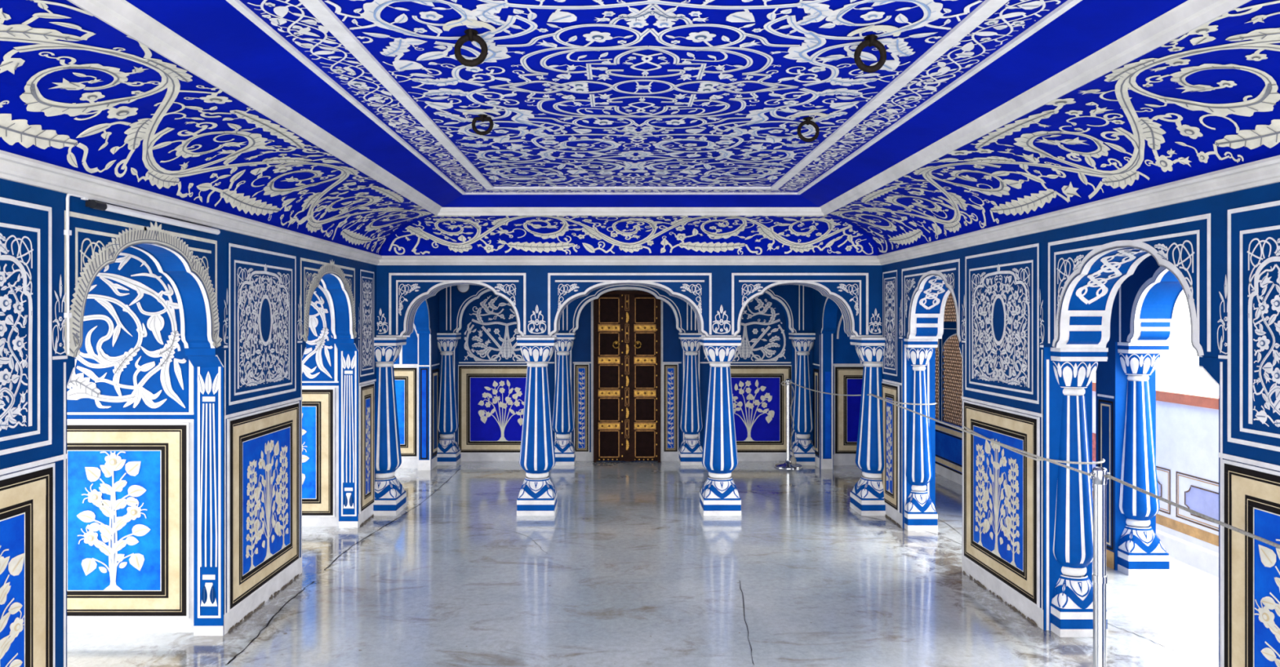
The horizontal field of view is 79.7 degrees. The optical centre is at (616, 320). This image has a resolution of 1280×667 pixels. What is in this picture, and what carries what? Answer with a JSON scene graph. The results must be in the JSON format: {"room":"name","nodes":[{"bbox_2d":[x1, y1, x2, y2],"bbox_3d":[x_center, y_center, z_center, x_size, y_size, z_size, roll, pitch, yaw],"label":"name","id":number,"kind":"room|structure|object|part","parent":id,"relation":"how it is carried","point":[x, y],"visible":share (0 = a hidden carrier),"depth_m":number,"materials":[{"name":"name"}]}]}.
{"room":"historic interior","nodes":[
{"label":"historic interior","id":0,"kind":"room"},
{"bbox_2d":[66,246,193,632],"bbox_3d":[-2.599,0.530,4.077,0.899,2.140,0.286,0,0,0],"label":"wall","id":1,"kind":"structure","parent":0,"point":[132,365],"depth_m":3.94,"materials":[{"name":"paint"}]},
{"bbox_2d":[66,422,189,617],"bbox_3d":[-2.575,1.023,3.930,0.764,1.002,0.018,0,0,0],"label":"mural","id":2,"kind":"object","parent":1,"relation":"attached to","point":[128,482],"visible":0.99,"depth_m":3.93,"materials":[{"name":"paint"}]},
{"bbox_2d":[0,178,439,666],"bbox_3d":[-2.069,0.530,4.900,0.162,2.140,7.400,0,0,0],"label":"wall","id":3,"kind":"structure","parent":0,"point":[194,263],"depth_m":3.90,"materials":[{"name":"paint"}]},
{"bbox_2d":[0,196,52,455],"bbox_3d":[-1.993,0.018,2.283,0.012,0.835,0.845,0,0,0],"label":"floral panel","id":4,"kind":"object","parent":3,"relation":"attached to","point":[25,228],"visible":1,"depth_m":2.58,"materials":[{"name":"blue paint"}]},
{"bbox_2d":[0,462,55,666],"bbox_3d":[-1.990,1.000,2.303,0.018,0.994,0.829,0,0,0],"label":"mural","id":5,"kind":"object","parent":3,"relation":"attached to","point":[27,496],"visible":1,"depth_m":2.59,"materials":[{"name":"paint"}]},
{"bbox_2d":[63,193,161,354],"bbox_3d":[-1.989,-0.175,3.057,0.021,0.591,0.567,0,0,0],"label":"cable conduit","id":6,"kind":"object","parent":3,"relation":"attached to","point":[67,232],"visible":0.9,"depth_m":2.78,"materials":[{"name":"white plastic"}]},
{"bbox_2d":[85,200,220,235],"bbox_3d":[-1.974,-0.440,3.325,0.049,0.037,0.901,0,0,0],"label":"tube light","id":7,"kind":"object","parent":3,"relation":"attached to","point":[94,204],"visible":1,"depth_m":3.20,"materials":[{"name":"plastic"}]},
{"bbox_2d":[227,243,296,405],"bbox_3d":[-1.993,0.018,4.353,0.012,0.835,0.825,0,0,0],"label":"floral panel","id":8,"kind":"object","parent":3,"relation":"attached to","point":[262,283],"visible":1,"depth_m":4.28,"materials":[{"name":"blue paint"}]},
{"bbox_2d":[226,400,299,612],"bbox_3d":[-1.990,1.000,4.372,0.018,0.994,0.879,0,0,0],"label":"mural","id":9,"kind":"object","parent":3,"relation":"attached to","point":[263,446],"visible":1,"depth_m":4.29,"materials":[{"name":"paint"}]},
{"bbox_2d":[359,269,373,377],"bbox_3d":[-1.994,0.018,6.130,0.011,0.835,0.340,0,0,0],"label":"floral panel","id":10,"kind":"object","parent":3,"relation":"attached to","point":[366,277],"visible":1,"depth_m":6.10,"materials":[{"name":"blue paint"}]},
{"bbox_2d":[359,382,374,513],"bbox_3d":[-1.990,1.000,6.128,0.018,0.994,0.349,0,0,0],"label":"mural","id":11,"kind":"object","parent":3,"relation":"attached to","point":[366,391],"visible":1,"depth_m":6.11,"materials":[{"name":"paint"}]},
{"bbox_2d":[302,280,338,526],"bbox_3d":[-2.599,0.530,6.107,0.899,2.140,0.286,0,0,0],"label":"wall","id":12,"kind":"structure","parent":0,"point":[320,360],"depth_m":5.97,"materials":[{"name":"paint"}]},
{"bbox_2d":[302,387,334,516],"bbox_3d":[-2.575,1.023,5.960,0.764,1.002,0.018,0,0,0],"label":"mural","id":13,"kind":"object","parent":12,"relation":"attached to","point":[317,403],"visible":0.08,"depth_m":5.96,"materials":[{"name":"paint"}]},
{"bbox_2d":[392,315,417,467],"bbox_3d":[-2.579,0.530,8.464,0.940,2.140,0.272,0,0,0],"label":"wall","id":14,"kind":"structure","parent":0,"point":[408,355],"depth_m":8.33,"materials":[{"name":"paint"}]},
{"bbox_2d":[393,366,417,457],"bbox_3d":[-2.560,0.990,8.322,0.804,0.984,0.013,0,0,0],"label":"mural","id":15,"kind":"object","parent":14,"relation":"attached to","point":[406,378],"visible":0.38,"depth_m":8.32,"materials":[{"name":"paint"}]},
{"bbox_2d":[439,284,813,461],"bbox_3d":[0.105,0.450,8.734,4.310,2.300,0.272,0,0,0],"label":"wall","id":16,"kind":"structure","parent":0,"point":[486,322],"depth_m":8.75,"materials":[{"name":"paint"}]},
{"bbox_2d":[456,284,470,293],"bbox_3d":[-1.720,-0.385,8.579,0.148,0.148,0.046,0,0,0],"label":"round lamp","id":17,"kind":"object","parent":16,"relation":"attached to","point":[463,288],"visible":0.68,"depth_m":8.56,"materials":[{"name":"glass"}]},
{"bbox_2d":[457,364,547,453],"bbox_3d":[-1.300,1.008,8.740,1.024,1.009,0.018,0,0,0],"label":"mural","id":18,"kind":"object","parent":16,"relation":"attached to","point":[491,397],"visible":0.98,"depth_m":8.74,"materials":[{"name":"paint"}]},
{"bbox_2d":[573,363,589,452],"bbox_3d":[-0.399,0.995,8.740,0.177,1.014,0.018,0,0,0],"label":"mural","id":19,"kind":"object","parent":16,"relation":"attached to","point":[581,371],"visible":1,"depth_m":8.74,"materials":[{"name":"paint"}]},
{"bbox_2d":[593,290,660,462],"bbox_3d":[0.118,0.630,8.703,0.760,1.940,0.085,0,0,0],"label":"door","id":20,"kind":"structure","parent":16,"relation":"in","point":[627,323],"depth_m":8.69,"materials":[{"name":"brown wood"}]},
{"bbox_2d":[662,363,678,452],"bbox_3d":[0.616,0.995,8.740,0.176,1.014,0.018,0,0,0],"label":"mural","id":21,"kind":"object","parent":16,"relation":"attached to","point":[670,371],"visible":1,"depth_m":8.74,"materials":[{"name":"paint"}]},
{"bbox_2d":[729,364,791,453],"bbox_3d":[1.535,1.008,8.740,0.934,1.009,0.018,0,0,0],"label":"mural","id":22,"kind":"object","parent":16,"relation":"attached to","point":[758,393],"visible":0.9,"depth_m":8.74,"materials":[{"name":"paint"}]},
{"bbox_2d":[376,265,882,367],"bbox_3d":[0.155,0.530,6.476,4.610,2.140,0.207,0,0,0],"label":"wall","id":23,"kind":"structure","parent":0,"point":[718,295],"depth_m":6.38,"materials":[{"name":"blue paint"}]},
{"bbox_2d":[0,0,1279,265],"bbox_3d":[0.110,-0.781,4.290,6.720,0.638,9.420,0,0,0],"label":"ceiling","id":24,"kind":"structure","parent":0,"point":[624,132],"depth_m":3.00,"materials":[{"name":"blue paint"}]},
{"bbox_2d":[453,28,488,66],"bbox_3d":[-0.459,-0.857,2.420,0.106,0.114,0.048,0,0,0],"label":"ring","id":25,"kind":"object","parent":24,"relation":"attached to","point":[470,35],"visible":1,"depth_m":2.41,"materials":[{"name":"metal"}]},
{"bbox_2d":[471,114,493,135],"bbox_3d":[-0.594,-0.868,3.400,0.097,0.093,0.048,0,0,0],"label":"ring","id":26,"kind":"object","parent":24,"relation":"attached to","point":[482,117],"visible":1,"depth_m":3.39,"materials":[{"name":"metal"}]},
{"bbox_3d":[0.105,-0.500,2.980,4.210,0.076,6.800,0,0,0],"label":"cornice","id":27,"kind":"part","parent":24,"relation":"part of","materials":[{"name":"paint"}]},
{"bbox_2d":[797,116,819,142],"bbox_3d":[0.862,-0.858,3.454,0.100,0.111,0.048,0,0,0],"label":"ring","id":28,"kind":"object","parent":24,"relation":"attached to","point":[807,122],"visible":1,"depth_m":3.44,"materials":[{"name":"metal"}]},
{"bbox_2d":[853,34,886,72],"bbox_3d":[0.817,-0.858,2.465,0.105,0.113,0.048,0,0,0],"label":"ring","id":29,"kind":"object","parent":24,"relation":"attached to","point":[869,41],"visible":1,"depth_m":2.46,"materials":[{"name":"metal"}]},
{"bbox_2d":[66,461,1218,666],"bbox_3d":[0.100,1.659,3.900,6.800,0.122,10.200,0,0,0],"label":"floor","id":30,"kind":"structure","parent":0,"point":[628,569],"depth_m":4.52,"materials":[{"name":"grey stone"}]},
{"bbox_2d":[373,337,406,515],"bbox_3d":[-1.965,0.869,6.450,0.312,1.463,0.312,0,0,0],"label":"pillar","id":31,"kind":"structure","parent":30,"relation":"on","point":[390,496],"depth_m":6.35,"materials":[{"name":"paint"}]},
{"bbox_2d":[436,333,461,465],"bbox_3d":[-1.907,0.869,8.620,0.262,1.463,0.262,0,0,0],"label":"pillar","id":32,"kind":"structure","parent":30,"relation":"on","point":[448,450],"depth_m":8.53,"materials":[{"name":"paint"}]},
{"bbox_2d":[516,336,557,515],"bbox_3d":[-0.667,0.869,6.450,0.312,1.463,0.312,0,0,0],"label":"pillar","id":33,"kind":"structure","parent":30,"relation":"on","point":[537,496],"depth_m":6.34,"materials":[{"name":"paint"}]},
{"bbox_2d":[551,333,575,465],"bbox_3d":[-0.600,0.869,8.620,0.262,1.463,0.262,0,0,0],"label":"pillar","id":34,"kind":"structure","parent":30,"relation":"on","point":[563,422],"depth_m":8.53,"materials":[{"name":"paint"}]},
{"bbox_2d":[678,333,702,465],"bbox_3d":[0.838,0.869,8.620,0.262,1.463,0.262,0,0,0],"label":"pillar","id":35,"kind":"structure","parent":30,"relation":"on","point":[691,451],"depth_m":8.53,"materials":[{"name":"paint"}]},
{"bbox_2d":[699,336,741,515],"bbox_3d":[0.869,0.869,6.450,0.312,1.463,0.312,0,0,0],"label":"pillar","id":36,"kind":"structure","parent":30,"relation":"on","point":[719,495],"depth_m":6.34,"materials":[{"name":"paint"}]},
{"bbox_2d":[773,378,802,469],"bbox_3d":[1.885,1.117,8.420,0.310,0.965,0.310,0,0,0],"label":"stanchion","id":37,"kind":"object","parent":30,"relation":"on","point":[788,464],"visible":1,"depth_m":8.40,"materials":[{"name":"metal"}]},
{"bbox_3d":[1.885,1.123,8.420,0.041,0.835,0.041,0,0,0],"label":"post","id":38,"kind":"part","parent":37,"relation":"part of","materials":[{"name":"metal"}]},
{"bbox_2d":[790,386,795,463],"bbox_3d":[1.945,1.159,8.450,0.070,0.881,0.070,0,0,0],"label":"rope","id":39,"kind":"object","parent":37,"relation":"hanging from","point":[793,458],"visible":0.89,"depth_m":8.44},
{"bbox_2d":[781,381,1092,475],"bbox_3d":[2.017,0.657,5.851,0.207,0.109,5.138,0,0,-2],"label":"rope","id":40,"kind":"object","parent":37,"relation":"attached to","point":[920,414],"visible":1,"depth_m":4.44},
{"bbox_2d":[788,333,815,465],"bbox_3d":[2.094,0.869,8.620,0.262,1.463,0.262,0,0,0],"label":"pillar","id":41,"kind":"structure","parent":30,"relation":"on","point":[803,448],"depth_m":8.53,"materials":[{"name":"paint"}]},
{"bbox_2d":[849,337,885,515],"bbox_3d":[2.165,0.869,6.450,0.312,1.463,0.312,0,0,0],"label":"pillar","id":42,"kind":"structure","parent":30,"relation":"on","point":[867,495],"depth_m":6.35,"materials":[{"name":"paint"}]},
{"bbox_2d":[904,338,937,530],"bbox_3d":[2.335,0.869,5.960,0.231,1.463,0.231,0,0,0],"label":"pillar","id":43,"kind":"structure","parent":30,"relation":"on","point":[920,513],"depth_m":5.87,"materials":[{"name":"paint"}]},
{"bbox_2d":[1050,346,1108,636],"bbox_3d":[2.365,0.869,4.000,0.243,1.463,0.243,0,0,0],"label":"pillar","id":44,"kind":"structure","parent":30,"relation":"on","point":[1074,368],"depth_m":3.91,"materials":[{"name":"paint"}]},
{"bbox_2d":[1088,466,1110,666],"bbox_3d":[2.060,1.113,3.270,0.310,0.975,0.310,0,0,0],"label":"stanchion","id":45,"kind":"object","parent":30,"relation":"on","point":[1100,578],"visible":1,"depth_m":3.25,"materials":[{"name":"metal"}]},
{"bbox_3d":[2.060,1.117,3.270,0.056,0.845,0.056,0,0,0],"label":"post","id":46,"kind":"part","parent":45,"relation":"part of","materials":[{"name":"metal"}]},
{"bbox_2d":[1106,474,1279,548],"bbox_3d":[2.105,0.700,2.580,0.012,0.093,1.361,0,0,-1],"label":"rope","id":47,"kind":"object","parent":45,"relation":"attached to","point":[1224,524],"visible":1,"depth_m":2.76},
{"bbox_2d":[1117,342,1170,575],"bbox_3d":[3.345,0.869,4.945,0.262,1.463,0.262,0,0,0],"label":"pillar","id":48,"kind":"structure","parent":30,"relation":"on","point":[1140,552],"depth_m":4.85,"materials":[{"name":"paint"}]},
{"bbox_2d":[833,306,864,465],"bbox_3d":[2.900,0.530,8.599,1.120,2.140,0.202,0,0,0],"label":"wall","id":49,"kind":"structure","parent":0,"point":[845,353],"depth_m":8.50,"materials":[{"name":"paint"}]},
{"bbox_2d":[834,365,863,454],"bbox_3d":[2.810,0.990,8.492,0.804,0.984,0.013,0,0,0],"label":"mural","id":50,"kind":"object","parent":49,"relation":"attached to","point":[847,379],"visible":0.44,"depth_m":8.49,"materials":[{"name":"paint"}]},
{"bbox_2d":[812,182,1279,666],"bbox_3d":[2.329,0.530,4.900,0.262,2.140,7.400,0,0,0],"label":"wall","id":51,"kind":"structure","parent":0,"point":[1083,267],"depth_m":3.86,"materials":[{"name":"paint"}]},
{"bbox_2d":[882,270,897,376],"bbox_3d":[2.203,0.018,6.183,0.012,0.835,0.325,0,0,0],"label":"floral panel","id":52,"kind":"object","parent":51,"relation":"attached to","point":[890,279],"visible":1,"depth_m":6.17,"materials":[{"name":"blue paint"}]},
{"bbox_2d":[881,381,899,512],"bbox_3d":[2.200,1.000,6.180,0.018,0.994,0.384,0,0,0],"label":"mural","id":53,"kind":"object","parent":51,"relation":"attached to","point":[891,412],"visible":1,"depth_m":6.13,"materials":[{"name":"paint"}]},
{"bbox_2d":[870,393,936,404],"bbox_3d":[2.192,0.620,6.022,0.237,0.042,0.564,0,0,-42],"label":"rope","id":54,"kind":"object","parent":51,"relation":"attached to","point":[870,393],"visible":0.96,"depth_m":5.86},
{"bbox_2d":[963,400,1039,607],"bbox_3d":[2.200,1.000,4.435,0.018,0.994,0.864,0,0,0],"label":"mural","id":55,"kind":"object","parent":51,"relation":"attached to","point":[1002,485],"visible":0.98,"depth_m":4.36,"materials":[{"name":"paint"}]},
{"bbox_2d":[964,243,1039,404],"bbox_3d":[2.203,0.015,4.423,0.012,0.840,0.845,0,0,0],"label":"floral panel","id":56,"kind":"object","parent":51,"relation":"attached to","point":[1002,286],"visible":1,"depth_m":4.36,"materials":[{"name":"blue paint"}]},
{"bbox_2d":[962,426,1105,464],"bbox_3d":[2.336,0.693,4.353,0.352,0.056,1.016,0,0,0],"label":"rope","id":57,"kind":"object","parent":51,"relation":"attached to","point":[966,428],"visible":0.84,"depth_m":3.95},
{"bbox_2d":[1222,458,1279,666],"bbox_3d":[2.200,1.000,2.337,0.018,0.994,0.899,0,0,0],"label":"mural","id":58,"kind":"object","parent":51,"relation":"attached to","point":[1251,494],"visible":1,"depth_m":2.66,"materials":[{"name":"paint"}]},
{"bbox_2d":[1227,200,1279,451],"bbox_3d":[2.203,0.018,2.333,0.012,0.835,0.865,0,0,0],"label":"floral panel","id":59,"kind":"object","parent":51,"relation":"attached to","point":[1253,231],"visible":1,"depth_m":2.65,"materials":[{"name":"blue paint"}]},
{"bbox_2d":[935,255,1184,569],"bbox_3d":[3.329,0.530,4.850,0.262,2.140,7.300,0,0,0],"label":"wall","id":60,"kind":"structure","parent":0,"point":[1145,305],"depth_m":4.92,"materials":[{"name":"blue paint"}]},
{"bbox_2d":[935,292,962,426],"bbox_3d":[3.409,0.355,7.692,0.062,1.377,1.385,0,0,0],"label":"window","id":61,"kind":"structure","parent":60,"relation":"in","point":[948,359],"depth_m":7.83,"materials":[{"name":"brown wood"}]},
{"bbox_3d":[3.409,0.355,7.692,0.062,1.370,1.385,0,0,0],"label":"frame","id":62,"kind":"part","parent":61,"relation":"part of","materials":[{"name":"wood"}]},
{"label":"outside","id":63,"kind":"structure","parent":0,"visible":0},
{"bbox_2d":[1092,368,1218,595],"bbox_3d":[0.000,1.955,2.500,60.000,0.190,55.000,0,0,0],"label":"ground","id":64,"kind":"structure","parent":63,"point":[1187,380],"depth_m":21.17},
{"bbox_2d":[1092,379,1218,577],"bbox_3d":[4.475,1.220,5.275,0.230,1.300,10.450,0,0,0],"label":"parapet","id":65,"kind":"object","parent":64,"relation":"on","point":[1187,423],"visible":0.25,"depth_m":5.94,"materials":[{"name":"white paint"}]}
]}

